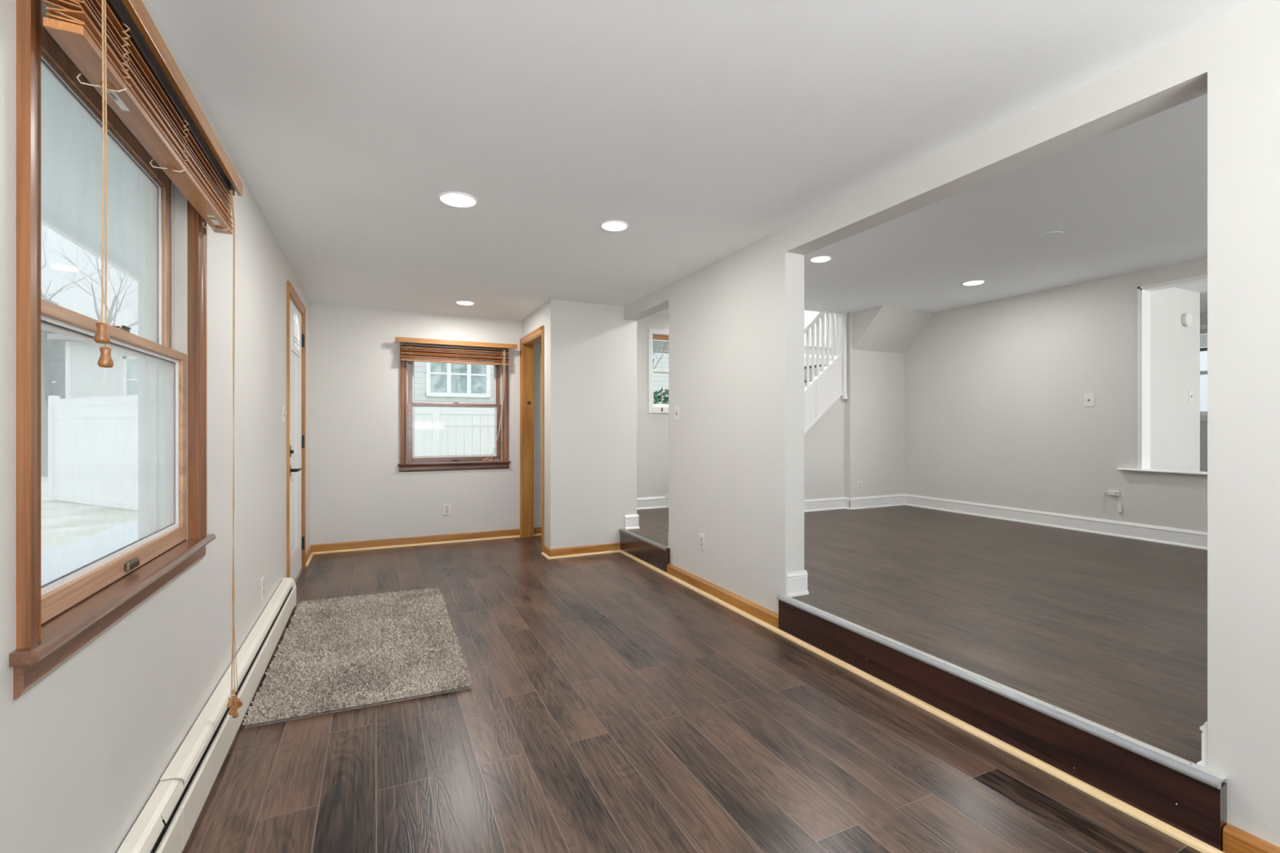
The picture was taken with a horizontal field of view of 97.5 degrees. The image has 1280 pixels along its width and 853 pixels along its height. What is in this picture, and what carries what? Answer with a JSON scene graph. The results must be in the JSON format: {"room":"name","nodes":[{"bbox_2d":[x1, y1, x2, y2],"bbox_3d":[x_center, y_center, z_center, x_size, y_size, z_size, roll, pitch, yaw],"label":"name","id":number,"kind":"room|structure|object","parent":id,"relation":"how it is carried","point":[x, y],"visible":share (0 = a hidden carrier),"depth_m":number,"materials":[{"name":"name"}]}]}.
{"room":"empty living room","nodes":[
{"label":"empty living room","id":0,"kind":"room"},
{"bbox_2d":[0,0,310,852],"bbox_3d":[-1.276,0.017,1.253,0.150,2.500,8.853,0,0,-25],"label":"wall","id":1,"kind":"structure","parent":0,"point":[85,749],"depth_m":1.55,"materials":[{"name":"paint"}]},
{"bbox_2d":[8,0,216,700],"bbox_3d":[-1.331,-0.209,1.415,0.190,1.331,1.133,0,0,-25],"label":"window","id":2,"kind":"structure","parent":1,"relation":"in","point":[56,620],"depth_m":1.35,"materials":[{"name":"brown wood"}]},
{"bbox_2d":[43,0,242,718],"bbox_3d":[-1.213,0.056,1.467,0.108,1.866,1.197,0,0,-25],"label":"blind","id":3,"kind":"object","parent":2,"relation":"attached to","point":[117,45],"visible":1,"depth_m":1.26,"materials":[{"name":"brown wood"}]},
{"bbox_2d":[115,577,296,852],"bbox_3d":[-1.431,1.071,1.848,0.077,0.193,3.962,0,0,-25],"label":"baseboard heater","id":4,"kind":"object","parent":1,"relation":"attached to","point":[166,823],"visible":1,"depth_m":1.78,"materials":[{"name":"beige metal"}]},
{"bbox_2d":[260,576,264,600],"bbox_3d":[-1.996,0.857,2.973,0.009,0.114,0.070,0,0,-25],"label":"wall outlet","id":5,"kind":"object","parent":1,"relation":"attached to","point":[262,580],"visible":1,"depth_m":2.95,"materials":[{"name":"white plastic"}]},
{"bbox_2d":[282,404,286,422],"bbox_3d":[-2.309,-0.083,3.650,0.019,0.114,0.070,0,0,-25],"label":"light switch","id":6,"kind":"object","parent":1,"relation":"attached to","point":[284,413],"visible":1,"depth_m":3.63,"materials":[{"name":"white plastic"}]},
{"bbox_2d":[286,280,305,584],"bbox_3d":[-2.613,0.090,4.204,0.180,2.153,0.948,0,0,-25],"label":"door","id":7,"kind":"structure","parent":1,"relation":"in","point":[295,309],"depth_m":4.22,"materials":[{"name":"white wood"}]},
{"bbox_2d":[305,545,311,564],"bbox_3d":[-2.902,1.125,4.906,0.013,0.083,0.558,0,0,-25],"label":"baseboard","id":8,"kind":"structure","parent":1,"relation":"attached to","point":[308,552],"depth_m":4.92,"materials":[{"name":"brown wood"}]},
{"bbox_2d":[305,552,313,567],"bbox_3d":[-2.891,1.159,4.919,0.017,0.017,0.543,0,0,-25],"label":"trim","id":9,"kind":"structure","parent":1,"relation":"attached to","point":[312,553],"depth_m":4.87,"materials":[{"name":"brown wood"}]},
{"bbox_2d":[521,302,546,546],"bbox_3d":[-1.002,0.057,5.556,0.110,2.420,0.996,0,0,-25],"label":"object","id":10,"kind":"structure","parent":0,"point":[538,318],"depth_m":5.15,"materials":[{"name":"stained paint"}]},
{"bbox_2d":[520,325,544,551],"bbox_3d":[-1.030,0.117,5.598,0.130,2.100,0.891,0,0,-25],"label":"door","id":11,"kind":"structure","parent":10,"relation":"attached to","point":[527,343],"depth_m":5.94,"materials":[{"name":"brown wood"}]},
{"bbox_2d":[542,544,550,556],"bbox_3d":[-0.843,1.125,5.074,0.013,0.083,0.208,0,0,-25],"label":"baseboard","id":12,"kind":"structure","parent":10,"relation":"attached to","point":[545,549],"depth_m":5.06,"materials":[{"name":"brown wood"}]},
{"bbox_2d":[310,303,831,544],"bbox_3d":[0.019,-0.783,6.668,7.098,4.100,0.150,0,0,-25],"label":"wall","id":13,"kind":"structure","parent":0,"point":[359,492],"depth_m":5.45,"materials":[{"name":"paint"}]},
{"bbox_2d":[310,527,542,551],"bbox_3d":[-1.822,1.125,5.714,2.655,0.083,0.013,0,0,-25],"label":"baseboard","id":14,"kind":"structure","parent":13,"relation":"attached to","point":[428,539],"depth_m":5.53,"materials":[{"name":"brown wood"}]},
{"bbox_2d":[311,533,542,554],"bbox_3d":[-1.815,1.159,5.700,2.655,0.017,0.017,0,0,-25],"label":"trim","id":15,"kind":"structure","parent":13,"relation":"attached to","point":[540,534],"depth_m":5.52,"materials":[{"name":"brown wood"}]},
{"bbox_2d":[443,503,450,515],"bbox_3d":[-1.945,0.832,5.658,0.070,0.114,0.009,0,0,-25],"label":"wall outlet","id":16,"kind":"object","parent":13,"relation":"attached to","point":[446,507],"visible":1,"depth_m":5.66,"materials":[{"name":"white plastic"}]},
{"bbox_2d":[397,342,511,471],"bbox_3d":[-1.890,-0.202,5.750,1.091,1.287,0.190,0,0,-25],"label":"window","id":17,"kind":"structure","parent":13,"relation":"in","point":[408,462],"depth_m":5.69,"materials":[{"name":"brown wood"}]},
{"bbox_2d":[395,337,517,461],"bbox_3d":[-1.827,-0.249,5.647,1.167,1.219,0.094,0,0,-25],"label":"blind","id":18,"kind":"object","parent":17,"relation":"attached to","point":[409,355],"visible":1,"depth_m":5.62,"materials":[{"name":"brown wood"}]},
{"bbox_2d":[636,496,668,510],"bbox_3d":[-0.061,0.897,6.534,0.956,0.135,0.026,0,0,-25],"label":"baseboard","id":19,"kind":"structure","parent":13,"relation":"attached to","point":[658,502],"depth_m":6.63,"materials":[{"name":"white paint"}]},
{"bbox_2d":[648,328,668,413],"bbox_3d":[0.421,-0.660,6.837,0.775,0.996,0.146,0,0,-25],"label":"window","id":20,"kind":"structure","parent":13,"relation":"in","point":[652,408],"depth_m":6.63,"materials":[{"name":"white paint"}]},
{"bbox_2d":[653,334,668,411],"bbox_3d":[0.443,-0.641,6.791,0.645,0.908,0.078,0,0,-25],"label":"blind","id":21,"kind":"object","parent":20,"relation":"attached to","point":[661,337],"visible":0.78,"depth_m":6.69,"materials":[{"name":"brown wood"}]},
{"bbox_2d":[804,313,835,348],"bbox_3d":[2.270,-1.715,7.705,1.170,1.246,0.146,0,0,-25],"label":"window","id":22,"kind":"structure","parent":13,"relation":"in","point":[830,313],"depth_m":7.76,"materials":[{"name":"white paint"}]},
{"bbox_2d":[804,313,831,337],"bbox_3d":[2.286,-1.730,7.672,1.040,1.082,0.028,0,0,-25],"label":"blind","id":23,"kind":"object","parent":22,"relation":"attached to","point":[806,313],"visible":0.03,"depth_m":7.72,"materials":[{"name":"white"}]},
{"bbox_2d":[546,298,623,549],"bbox_3d":[-0.496,0.057,5.183,0.707,2.420,0.110,0,0,-25],"label":"wall","id":24,"kind":"structure","parent":0,"point":[585,340],"depth_m":5.12,"materials":[{"name":"paint"}]},
{"bbox_2d":[541,551,550,559],"bbox_3d":[-0.849,1.159,5.052,0.017,0.017,0.233,0,0,-25],"label":"trim","id":25,"kind":"structure","parent":24,"relation":"attached to","point":[543,553],"depth_m":5.05,"materials":[{"name":"brown wood"}]},
{"bbox_2d":[547,550,619,559],"bbox_3d":[-0.495,1.159,5.099,0.698,0.017,0.017,0,0,-25],"label":"trim","id":26,"kind":"structure","parent":24,"relation":"attached to","point":[612,551],"depth_m":5.09,"materials":[{"name":"brown wood"}]},
{"bbox_2d":[549,542,620,556],"bbox_3d":[-0.495,1.125,5.115,0.679,0.083,0.013,0,0,-25],"label":"baseboard","id":27,"kind":"structure","parent":24,"relation":"attached to","point":[613,546],"depth_m":5.11,"materials":[{"name":"brown wood"}]},
{"bbox_2d":[181,535,1201,852],"bbox_3d":[-0.017,1.232,1.844,2.932,0.130,8.853,0,0,-25],"label":"floor","id":28,"kind":"structure","parent":0,"point":[612,704],"depth_m":1.99,"materials":[{"name":"laminate"}]},
{"bbox_2d":[241,586,472,728],"bbox_3d":[-1.483,1.149,3.087,0.898,0.034,1.697,0,0,-25],"label":"shag rug","id":29,"kind":"object","parent":28,"relation":"on","point":[335,655],"visible":1,"depth_m":2.77,"materials":[{"name":"beige carpet"}]},
{"bbox_2d":[148,0,1252,320],"bbox_3d":[-0.052,-1.193,1.828,2.855,0.120,8.853,0,0,-25],"label":"ceiling","id":30,"kind":"structure","parent":0,"point":[710,129],"depth_m":2.04,"materials":[{"name":"paint"}]},
{"bbox_2d":[437,191,478,208],"bbox_3d":[-0.905,-1.125,2.796,0.190,0.015,0.190,0,0,-25],"label":"recessed light","id":31,"kind":"object","parent":30,"relation":"in","point":[452,198],"visible":1,"depth_m":2.77,"materials":[{"name":"white paint"}]},
{"bbox_2d":[455,300,475,305],"bbox_3d":[-1.593,-1.125,5.116,0.170,0.015,0.170,0,0,-25],"label":"recessed light","id":32,"kind":"object","parent":30,"relation":"in","point":[459,302],"visible":1,"depth_m":5.09,"materials":[{"name":"white paint"}]},
{"bbox_2d":[600,220,628,231],"bbox_3d":[-0.144,-1.125,3.158,0.160,0.015,0.160,0,0,-25],"label":"recessed light","id":33,"kind":"object","parent":30,"relation":"in","point":[609,225],"visible":1,"depth_m":3.13,"materials":[{"name":"white paint"}]},
{"bbox_2d":[804,395,844,499],"bbox_3d":[1.593,0.231,6.283,1.825,1.573,0.050,0,0,-25],"label":"wall","id":34,"kind":"structure","parent":0,"point":[824,442],"depth_m":6.52,"materials":[{"name":"paint"}]},
{"bbox_2d":[834,312,904,497],"bbox_3d":[2.831,-0.145,6.900,0.950,2.424,0.285,0,0,-25],"label":"wall","id":35,"kind":"structure","parent":0,"point":[874,404],"depth_m":6.73,"materials":[{"name":"paint"}]},
{"bbox_2d":[804,493,905,511],"bbox_3d":[2.032,0.897,6.400,2.720,0.135,0.111,0,0,-25],"label":"baseboard","id":36,"kind":"structure","parent":35,"relation":"attached to","point":[867,502],"depth_m":6.60,"materials":[{"name":"white paint"}]},
{"bbox_2d":[857,480,862,490],"bbox_3d":[2.592,0.694,6.625,0.070,0.114,0.009,0,0,-25],"label":"wall outlet","id":37,"kind":"object","parent":35,"relation":"attached to","point":[859,482],"visible":1,"depth_m":6.62,"materials":[{"name":"white plastic"}]},
{"bbox_2d":[626,505,1207,764],"bbox_3d":[4.143,1.126,3.797,6.572,0.322,8.853,0,0,-25],"label":"floor","id":38,"kind":"structure","parent":0,"point":[1110,632],"depth_m":3.06,"materials":[{"name":"brown laminate"}]},
{"bbox_2d":[618,528,670,551],"bbox_3d":[0.020,0.970,4.854,0.052,0.022,0.921,0,0,-25],"label":"stair nosing","id":39,"kind":"object","parent":38,"relation":"attached to","point":[623,531],"depth_m":4.79,"materials":[{"name":"silver metal"}]},
{"bbox_2d":[619,531,670,572],"bbox_3d":[0.025,1.071,4.857,0.038,0.192,0.921,0,0,-25],"label":"step riser","id":40,"kind":"structure","parent":38,"relation":"attached to","point":[654,556],"depth_m":4.76,"materials":[{"name":"brown wood"}]},
{"bbox_2d":[804,311,847,434],"bbox_3d":[1.989,-0.218,6.945,3.085,2.562,1.024,0,0,-25],"label":"staircase","id":41,"kind":"structure","parent":38,"relation":"on","point":[825,377],"depth_m":6.51,"materials":[{"name":"white paint"}]},
{"bbox_2d":[776,594,1226,789],"bbox_3d":[1.191,0.969,2.361,0.053,0.024,1.845,0,0,-25],"label":"stair nosing","id":42,"kind":"object","parent":38,"relation":"attached to","point":[1207,776],"depth_m":1.94,"materials":[{"name":"plastic"}]},
{"bbox_2d":[778,600,1226,851],"bbox_3d":[1.196,1.071,2.363,0.040,0.192,1.845,0,0,-25],"label":"step riser","id":43,"kind":"structure","parent":38,"relation":"attached to","point":[1196,808],"depth_m":1.93,"materials":[{"name":"brown wood"}]},
{"bbox_2d":[653,93,1207,315],"bbox_3d":[2.998,-1.394,3.232,3.786,0.126,8.803,0,0,-25],"label":"ceiling","id":44,"kind":"structure","parent":0,"point":[1131,197],"depth_m":3.84,"materials":[{"name":"paint"}]},
{"bbox_2d":[809,255,831,262],"bbox_3d":[1.436,-1.329,4.466,0.170,0.015,0.170,0,0,-25],"label":"recessed light","id":45,"kind":"object","parent":44,"relation":"in","point":[819,259],"visible":1,"depth_m":4.44,"materials":[{"name":"white paint"}]},
{"bbox_2d":[852,305,935,353],"bbox_3d":[2.982,-1.123,6.573,0.875,0.449,0.455,0,0,-25],"label":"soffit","id":46,"kind":"structure","parent":44,"relation":"attached to","point":[882,328],"depth_m":6.54,"materials":[{"name":"paint"}]},
{"bbox_2d":[961,280,985,285],"bbox_3d":[3.087,-1.329,5.200,0.190,0.015,0.190,0,0,-25],"label":"recessed light","id":47,"kind":"object","parent":44,"relation":"in","point":[972,282],"visible":1,"depth_m":5.17,"materials":[{"name":"white paint"}]},
{"bbox_2d":[623,0,1279,847],"bbox_3d":[1.288,-0.045,2.374,0.137,2.624,8.703,0,0,-25],"label":"wall","id":48,"kind":"structure","parent":0,"point":[736,322],"depth_m":1.85,"materials":[{"name":"paint"}]},
{"bbox_2d":[624,514,639,529],"bbox_3d":[-0.304,0.897,5.809,0.153,0.135,1.132,0,0,-25],"label":"baseboard","id":49,"kind":"object","parent":48,"relation":"attached to","point":[631,521],"visible":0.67,"depth_m":5.30,"materials":[{"name":"white paint"}]},
{"bbox_2d":[674,405,679,420],"bbox_3d":[0.279,-0.105,4.341,0.019,0.114,0.070,0,0,-25],"label":"light switch","id":50,"kind":"object","parent":48,"relation":"attached to","point":[676,407],"visible":1,"depth_m":4.33,"materials":[{"name":"white plastic"}]},
{"bbox_2d":[699,533,704,550],"bbox_3d":[0.441,0.820,4.006,0.009,0.114,0.070,0,0,-25],"label":"wall outlet","id":51,"kind":"object","parent":48,"relation":"attached to","point":[701,535],"visible":1,"depth_m":4.00,"materials":[{"name":"white plastic"}]},
{"bbox_2d":[666,564,778,628],"bbox_3d":[0.512,1.125,3.829,0.032,0.083,1.373,0,0,-25],"label":"baseboard","id":52,"kind":"structure","parent":48,"relation":"attached to","point":[760,612],"depth_m":3.67,"materials":[{"name":"brown wood"}]},
{"bbox_2d":[786,569,808,597],"bbox_3d":[0.609,0.897,3.856,0.159,0.135,1.435,0,0,-25],"label":"baseboard","id":53,"kind":"object","parent":48,"relation":"attached to","point":[796,581],"visible":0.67,"depth_m":3.21,"materials":[{"name":"white paint"}]},
{"bbox_2d":[619,549,1224,852],"bbox_3d":[1.388,1.157,1.886,0.020,0.020,7.435,0,0,-25],"label":"trim","id":54,"kind":"structure","parent":48,"relation":"attached to","point":[1174,833],"depth_m":2.07,"materials":[{"name":"brown wood"}]},
{"bbox_2d":[1196,721,1207,768],"bbox_3d":[2.371,0.897,0.105,0.159,0.135,3.374,0,0,-25],"label":"baseboard","id":55,"kind":"structure","parent":48,"relation":"attached to","point":[1203,762],"depth_m":1.58,"materials":[{"name":"white paint"}]},
{"bbox_2d":[1222,823,1279,852],"bbox_3d":[2.295,1.125,0.032,0.032,0.083,3.306,0,0,-25],"label":"baseboard","id":56,"kind":"structure","parent":48,"relation":"attached to","point":[1235,840],"depth_m":1.49,"materials":[{"name":"brown wood"}]},
{"bbox_2d":[904,257,1207,532],"bbox_3d":[4.918,-0.060,3.607,0.130,2.654,7.850,0,0,-25],"label":"wall","id":57,"kind":"structure","parent":0,"point":[996,414],"depth_m":5.50,"materials":[{"name":"paint"}]},
{"bbox_2d":[904,493,1207,550],"bbox_3d":[4.858,0.897,3.552,0.026,0.135,7.500,0,0,-25],"label":"baseboard","id":58,"kind":"structure","parent":57,"relation":"attached to","point":[1169,535],"depth_m":5.26,"materials":[{"name":"white paint"}]},
{"bbox_2d":[1084,393,1094,406],"bbox_3d":[4.117,-0.245,5.149,0.010,0.120,0.084,0,0,-25],"label":"phone jack plate","id":59,"kind":"object","parent":57,"relation":"attached to","point":[1089,398],"visible":1,"depth_m":5.15,"materials":[{"name":"white plastic"}]},
{"bbox_2d":[1102,490,1121,513],"bbox_3d":[4.186,0.672,4.983,0.026,0.210,0.144,0,0,-25],"label":"cable box","id":60,"kind":"object","parent":57,"relation":"attached to","point":[1109,492],"visible":1,"depth_m":4.95,"materials":[{"name":"white plastic"}]},
{"bbox_2d":[1116,467,1207,475],"bbox_3d":[4.732,0.370,3.946,0.200,0.016,2.221,0,0,-25],"label":"ledge","id":61,"kind":"object","parent":57,"relation":"attached to","point":[1169,471],"visible":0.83,"depth_m":4.64,"materials":[{"name":"white paint"}]},
{"bbox_2d":[1137,274,1207,469],"bbox_3d":[4.747,-0.418,3.968,0.142,1.561,1.948,0,0,-25],"label":"trim","id":62,"kind":"structure","parent":57,"relation":"attached to","point":[1143,292],"depth_m":4.81,"materials":[{"name":"white paint"}]},
{"bbox_2d":[1150,287,1199,471],"bbox_3d":[4.857,-0.133,5.208,1.120,2.400,0.100,0,0,-25],"label":"wall","id":63,"kind":"structure","parent":0,"point":[1175,348],"depth_m":5.20,"materials":[{"name":"paint"}]},
{"bbox_2d":[1181,312,1192,326],"bbox_3d":[5.118,-1.001,5.253,0.124,0.124,0.041,0,0,-25],"label":"fire alarm","id":64,"kind":"object","parent":63,"relation":"attached to","point":[1186,318],"visible":1,"depth_m":5.23,"materials":[{"name":"plastic"}]},
{"bbox_2d":[1188,390,1193,402],"bbox_3d":[5.222,-0.288,5.314,0.070,0.114,0.019,0,0,-25],"label":"light switch","id":65,"kind":"object","parent":63,"relation":"attached to","point":[1190,392],"visible":1,"depth_m":5.31,"materials":[{"name":"white plastic"}]},
{"bbox_2d":[1175,281,1207,313],"bbox_3d":[6.146,-1.361,4.121,2.670,0.145,7.735,0,0,-25],"label":"ceiling","id":66,"kind":"structure","parent":0,"point":[1201,287],"depth_m":5.29,"materials":[{"name":"paint"}]},
{"bbox_2d":[1200,312,1207,471],"bbox_3d":[7.287,-0.083,4.656,0.150,2.700,7.735,0,0,-25],"label":"wall","id":67,"kind":"structure","parent":0,"point":[1203,317],"depth_m":6.37,"materials":[{"name":"paint"}]},
{"bbox_2d":[1200,324,1207,421],"bbox_3d":[6.445,-0.610,6.407,0.146,1.096,0.790,0,0,-25],"label":"window","id":68,"kind":"structure","parent":67,"relation":"in","point":[1203,415],"depth_m":6.38,"materials":[{"name":"white paint"}]},
{"bbox_2d":[1200,328,1207,351],"bbox_3d":[6.378,-0.983,6.376,0.031,0.250,0.720,0,0,-25],"label":"blind","id":69,"kind":"object","parent":68,"relation":"attached to","point":[1202,331],"visible":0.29,"depth_m":6.36,"materials":[{"name":"plastic"}]},
{"label":"outside","id":70,"kind":"structure","parent":0,"visible":0},
{"bbox_2d":[40,475,137,555],"bbox_3d":[-14.048,1.417,29.918,80.000,0.100,53.897,0,0,-25],"label":"ground","id":71,"kind":"structure","parent":70,"point":[63,523],"depth_m":8.21,"materials":[{"name":"white snow"}]},
{"bbox_2d":[40,297,74,408],"bbox_3d":[-20.986,-1.516,19.952,3.017,6.158,3.118,0,0,-25],"label":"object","id":72,"kind":"object","parent":71,"relation":"on","point":[52,350],"visible":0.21,"depth_m":19.65,"materials":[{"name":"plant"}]},
{"bbox_2d":[40,226,111,475],"bbox_3d":[-17.345,-3.744,14.576,4.829,10.301,6.300,0,0,-7],"label":"bare tree","id":73,"kind":"object","parent":71,"relation":"on","point":[44,411],"visible":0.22,"depth_m":15.66,"materials":[{"name":"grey plant"}]},
{"bbox_2d":[40,225,137,342],"bbox_3d":[-22.912,-4.490,23.159,7.976,11.840,7.038,0,0,-18],"label":"bare tree","id":74,"kind":"object","parent":71,"relation":"on","point":[109,320],"visible":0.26,"depth_m":22.10,"materials":[{"name":"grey plant"}]},
{"bbox_2d":[47,333,137,398],"bbox_3d":[-16.853,-0.973,21.363,6.150,4.680,5.800,0,0,-25],"label":"house","id":75,"kind":"structure","parent":71,"relation":"on","point":[84,378],"depth_m":18.20,"materials":[{"name":"white"}]},
{"bbox_2d":[48,395,137,510],"bbox_3d":[-8.886,0.397,9.454,4.537,1.940,0.130,0,0,26],"label":"fence panel","id":76,"kind":"object","parent":71,"relation":"on","point":[93,442],"visible":0.73,"depth_m":9.70,"materials":[{"name":"white plastic"}]},
{"bbox_2d":[413,406,431,456],"bbox_3d":[-4.888,0.465,9.857,2.330,1.805,0.130,0,0,-25],"label":"fence panel","id":77,"kind":"object","parent":71,"relation":"on","point":[423,424],"visible":0.08,"depth_m":10.27,"materials":[{"name":"white plastic"}]},
{"bbox_2d":[431,406,494,456],"bbox_3d":[-2.716,0.465,10.877,2.470,1.805,0.130,0,0,-25],"label":"fence panel","id":78,"kind":"object","parent":71,"relation":"on","point":[455,431],"visible":0.14,"depth_m":10.57,"materials":[{"name":"white plastic"}]},
{"bbox_2d":[413,339,668,456],"bbox_3d":[-3.908,-1.998,17.498,10.800,6.730,5.800,0,0,-25],"label":"house","id":79,"kind":"structure","parent":71,"relation":"on","point":[433,381],"depth_m":14.38,"materials":[{"name":"white"}]},
{"bbox_2d":[653,339,666,368],"bbox_3d":[-0.305,-0.840,12.068,2.573,4.428,4.171,0,0,-8],"label":"bare tree","id":80,"kind":"object","parent":71,"relation":"on","point":[653,340],"visible":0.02,"depth_m":11.14,"materials":[{"name":"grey plant"}]},
{"bbox_2d":[653,388,668,404],"bbox_3d":[0.332,0.381,8.867,1.784,1.987,1.755,0,0,-25],"label":"evergreen shrub","id":81,"kind":"object","parent":71,"relation":"on","point":[657,397],"visible":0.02,"depth_m":8.58,"materials":[{"name":"green plant"}]},
{"bbox_3d":[7.204,1.417,-15.341,80.000,0.099,46.103,0,0,-25],"label":"ground","id":82,"kind":"structure","parent":0,"visible":0},
{"bbox_2d":[40,523,137,586],"bbox_3d":[-3.481,1.317,3.061,2.300,0.100,10.500,0,0,-25],"label":"porch slab","id":83,"kind":"object","parent":82,"relation":"on","point":[56,563],"visible":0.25,"depth_m":5.71,"materials":[{"name":"concrete"}]},
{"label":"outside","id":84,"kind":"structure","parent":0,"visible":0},
{"bbox_2d":[40,71,137,281],"bbox_3d":[-2.425,-1.343,2.175,1.139,0.220,10.000,0,0,-25],"label":"porch roof","id":85,"kind":"structure","parent":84,"point":[71,147],"depth_m":3.00,"materials":[{"name":"paint"}]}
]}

